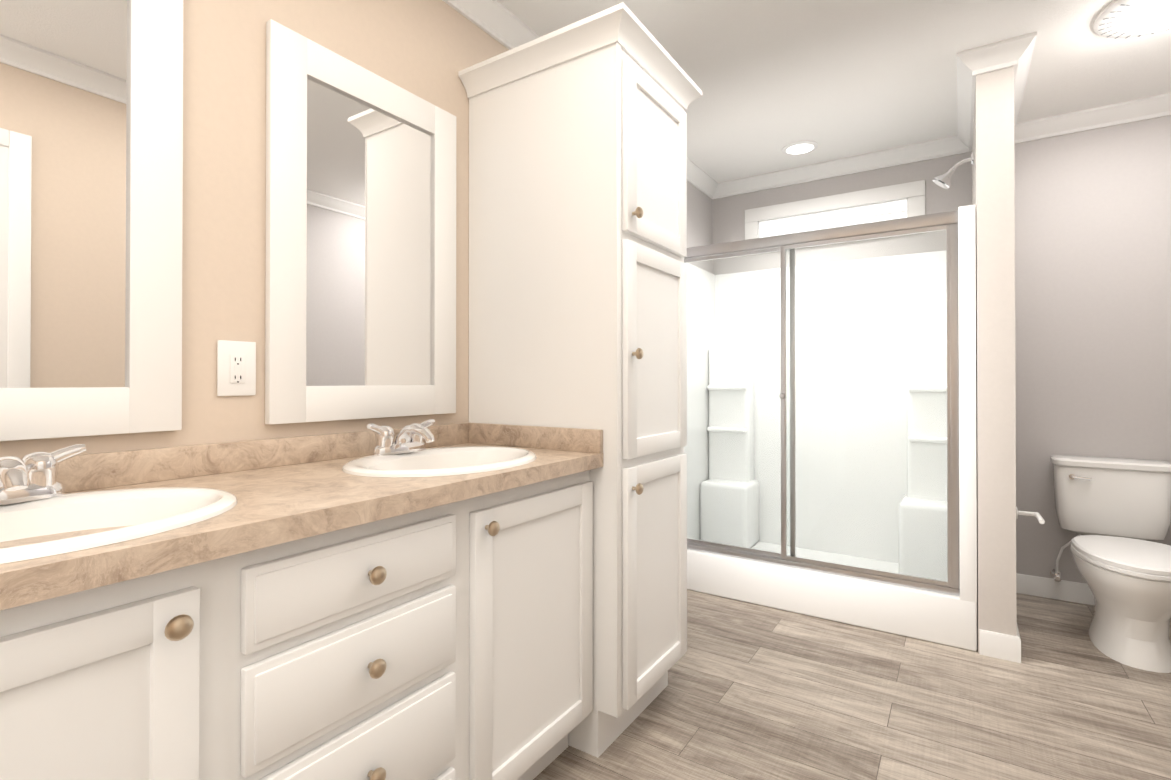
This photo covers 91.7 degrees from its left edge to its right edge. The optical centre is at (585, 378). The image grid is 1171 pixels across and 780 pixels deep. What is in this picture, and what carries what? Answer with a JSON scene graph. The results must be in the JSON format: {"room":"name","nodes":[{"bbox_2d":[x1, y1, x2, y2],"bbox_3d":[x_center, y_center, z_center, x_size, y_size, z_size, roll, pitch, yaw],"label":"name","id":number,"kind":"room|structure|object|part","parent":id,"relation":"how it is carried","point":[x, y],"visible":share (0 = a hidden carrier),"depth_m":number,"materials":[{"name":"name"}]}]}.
{"room":"bathroom","nodes":[
{"label":"bathroom","id":0,"kind":"room"},
{"bbox_2d":[0,0,711,457],"bbox_3d":[-0.415,-0.104,2.039,0.100,2.440,4.733,0,0,33],"label":"wall","id":1,"kind":"structure","parent":0,"point":[426,50],"depth_m":1.35,"materials":[{"name":"paint"}]},
{"bbox_2d":[0,0,182,440],"bbox_3d":[-1.042,-0.383,0.973,0.022,0.985,0.610,0,0,33],"label":"mirror","id":2,"kind":"object","parent":1,"relation":"attached to","point":[91,153],"visible":1,"depth_m":1.10,"materials":[{"name":"white mirror"}]},
{"bbox_2d":[217,340,255,395],"bbox_3d":[-0.815,-0.023,1.330,0.008,0.128,0.084,0,0,33],"label":"outlet","id":3,"kind":"object","parent":1,"relation":"attached to","point":[236,368],"visible":1,"depth_m":1.33,"materials":[{"name":"white plastic"}]},
{"bbox_2d":[68,423,467,482],"bbox_3d":[-0.826,0.181,1.300,0.019,0.068,1.564,0,0,33],"label":"backsplash","id":4,"kind":"structure","parent":1,"relation":"attached to","point":[128,464],"depth_m":1.28,"materials":[{"name":"brown stone"}]},
{"bbox_2d":[265,19,455,424],"bbox_3d":[-0.605,-0.379,1.637,0.022,0.985,0.610,0,0,33],"label":"mirror","id":5,"kind":"object","parent":1,"relation":"attached to","point":[360,298],"visible":1,"depth_m":1.58,"materials":[{"name":"white mirror"}]},
{"bbox_2d":[468,423,602,446],"bbox_3d":[-0.173,0.184,1.796,0.527,0.068,0.019,0,0,33],"label":"backsplash","id":6,"kind":"structure","parent":1,"relation":"attached to","point":[563,437],"depth_m":1.77,"materials":[{"name":"brown stone"}]},
{"bbox_2d":[442,0,721,198],"bbox_3d":[-0.346,-1.283,2.000,0.066,0.082,4.533,0,0,33],"label":"crown molding","id":7,"kind":"structure","parent":1,"relation":"attached to","point":[501,23],"depth_m":2.08,"materials":[{"name":"white wood"}]},
{"bbox_2d":[497,0,1170,182],"bbox_3d":[0.650,-1.358,1.345,2.650,0.060,4.733,0,0,33],"label":"ceiling","id":8,"kind":"structure","parent":0,"point":[833,79],"depth_m":2.39,"materials":[{"name":"white paint"}]},
{"bbox_2d":[782,141,818,154],"bbox_3d":[1.225,-1.312,3.246,0.196,0.009,0.196,0,0,33],"label":"recessed light","id":9,"kind":"object","parent":8,"relation":"in","point":[799,147],"visible":1,"depth_m":3.23,"materials":[{"name":"white plastic"}]},
{"bbox_2d":[1093,0,1170,38],"bbox_3d":[2.045,-1.291,2.000,0.384,0.064,0.384,0,0,33],"label":"light","id":10,"kind":"object","parent":8,"relation":"attached to","point":[1114,19],"visible":1,"depth_m":2.03,"materials":[{"name":"white glass"}]},
{"bbox_2d":[533,590,1170,779],"bbox_3d":[0.650,1.142,1.330,2.650,0.060,4.733,0,0,33],"label":"floor","id":11,"kind":"structure","parent":0,"point":[750,691],"depth_m":1.91,"materials":[{"name":"wood"}]},
{"bbox_2d":[0,439,602,779],"bbox_3d":[-0.604,0.662,1.152,0.550,0.896,1.564,0,0,33],"label":"bathroom vanity","id":12,"kind":"object","parent":11,"relation":"on","point":[413,601],"depth_m":0.97,"materials":[{"name":"white painted wood"},{"name":"satin nickel"}]},
{"bbox_2d":[0,422,602,609],"bbox_3d":[-0.606,0.201,1.155,0.546,0.108,1.564,0,0,33],"label":"countertop","id":13,"kind":"structure","parent":12,"relation":"on","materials":[{"name":"laminate"}]},
{"bbox_2d":[0,444,91,506],"bbox_3d":[-0.910,0.158,0.889,0.160,0.086,0.224,0,0,33],"label":"faucet","id":14,"kind":"object","parent":13,"relation":"on","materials":[{"name":"silver metal"}]},
{"bbox_2d":[0,475,295,554],"bbox_3d":[-0.799,0.274,0.815,0.426,0.150,0.530,0,0,33],"label":"sink","id":15,"kind":"object","parent":13,"relation":"in","point":[91,509],"depth_m":0.97,"materials":[{"name":"white ceramic"}]},
{"bbox_2d":[360,419,439,454],"bbox_3d":[-0.473,0.162,1.553,0.160,0.086,0.224,0,0,33],"label":"faucet","id":16,"kind":"object","parent":13,"relation":"on","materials":[{"name":"silver metal"}]},
{"bbox_2d":[300,439,571,478],"bbox_3d":[-0.362,0.278,1.479,0.426,0.150,0.530,0,0,33],"label":"sink","id":17,"kind":"object","parent":13,"relation":"in","point":[462,455],"depth_m":1.59,"materials":[{"name":"white ceramic"}]},
{"bbox_2d":[458,2,701,757],"bbox_3d":[-0.003,0.038,1.986,0.642,2.155,0.581,0,0,33],"label":"linen cabinet","id":18,"kind":"object","parent":11,"relation":"on","point":[577,222],"visible":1,"depth_m":1.77,"materials":[{"name":"white wood"}]},
{"bbox_2d":[684,152,976,650],"bbox_3d":[1.236,0.024,3.110,1.472,2.198,0.921,0,0,33],"label":"shower stall","id":19,"kind":"object","parent":11,"relation":"on","point":[830,449],"visible":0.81,"depth_m":3.24,"materials":[{"name":"white plastic"}]},
{"bbox_2d":[1050,455,1170,672],"bbox_3d":[2.317,0.750,2.437,0.428,0.737,0.850,0,0,33],"label":"toilet","id":20,"kind":"object","parent":11,"relation":"on","point":[1116,512],"visible":0.98,"depth_m":2.41,"materials":[{"name":"white ceramic"}]},
{"bbox_3d":[2.483,0.564,2.691,0.428,0.361,0.227,0,0,33],"label":"tank","id":21,"kind":"part","parent":20,"relation":"part of","materials":[{"name":"white ceramic"}]},
{"bbox_3d":[2.229,0.718,2.304,0.384,0.051,0.530,0,0,33],"label":"seat","id":22,"kind":"part","parent":20,"relation":"part of","materials":[{"name":"white plastic"}]},
{"bbox_2d":[712,115,1170,583],"bbox_3d":[1.924,-0.097,3.273,2.650,2.440,0.100,0,0,33],"label":"wall","id":23,"kind":"structure","parent":0,"point":[1092,292],"depth_m":2.87,"materials":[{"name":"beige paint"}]},
{"bbox_2d":[745,180,924,239],"bbox_3d":[1.501,-0.972,3.511,1.029,0.295,0.056,0,0,33],"label":"window","id":24,"kind":"structure","parent":23,"relation":"in","point":[913,193],"depth_m":3.48,"materials":[{"name":"white glass"}]},
{"bbox_2d":[722,136,966,197],"bbox_3d":[1.509,-1.275,3.454,1.387,0.082,0.066,0,0,33],"label":"crown molding","id":25,"kind":"structure","parent":23,"relation":"attached to","point":[943,147],"depth_m":3.42,"materials":[{"name":"white wood"}]},
{"bbox_2d":[1016,573,1094,604],"bbox_3d":[2.558,1.072,2.781,0.780,0.098,0.013,0,0,33],"label":"baseboard","id":26,"kind":"structure","parent":23,"relation":"attached to","point":[1064,590],"depth_m":2.89,"materials":[{"name":"white wood"}]},
{"bbox_2d":[1022,93,1170,141],"bbox_3d":[2.547,-1.279,2.771,0.690,0.082,0.066,0,0,33],"label":"crown molding","id":27,"kind":"structure","parent":23,"relation":"attached to","point":[1156,106],"depth_m":2.78,"materials":[{"name":"white wood"}]},
{"bbox_2d":[972,66,1016,652],"bbox_3d":[1.905,-0.100,2.672,0.125,2.440,0.924,0,0,33],"label":"wall","id":28,"kind":"structure","parent":0,"point":[993,183],"depth_m":2.29,"materials":[{"name":"paint"}]},
{"bbox_2d":[954,44,989,151],"bbox_3d":[1.791,-1.279,2.659,0.089,0.082,0.897,0,0,33],"label":"crown molding","id":29,"kind":"structure","parent":28,"relation":"attached to","point":[973,62],"depth_m":2.49,"materials":[{"name":"white wood"}]},
{"bbox_2d":[1008,626,1020,662],"bbox_3d":[1.959,1.071,2.622,0.013,0.098,0.937,0,0,33],"label":"baseboard","id":30,"kind":"structure","parent":28,"relation":"attached to","point":[1015,641],"depth_m":2.24,"materials":[{"name":"white wood"}]},
{"bbox_2d":[1002,32,1036,143],"bbox_3d":[1.961,-1.280,2.602,0.078,0.082,0.990,0,0,33],"label":"crown molding","id":31,"kind":"structure","parent":28,"relation":"attached to","point":[1017,52],"depth_m":2.28,"materials":[{"name":"white wood"}]},
{"bbox_2d":[1016,507,1044,523],"bbox_3d":[1.785,0.558,2.291,0.087,0.044,0.180,0,0,33],"label":"paper holder","id":32,"kind":"object","parent":28,"relation":"attached to","point":[1038,516],"visible":0.67,"depth_m":2.33,"materials":[{"name":"white metal"}]}
]}

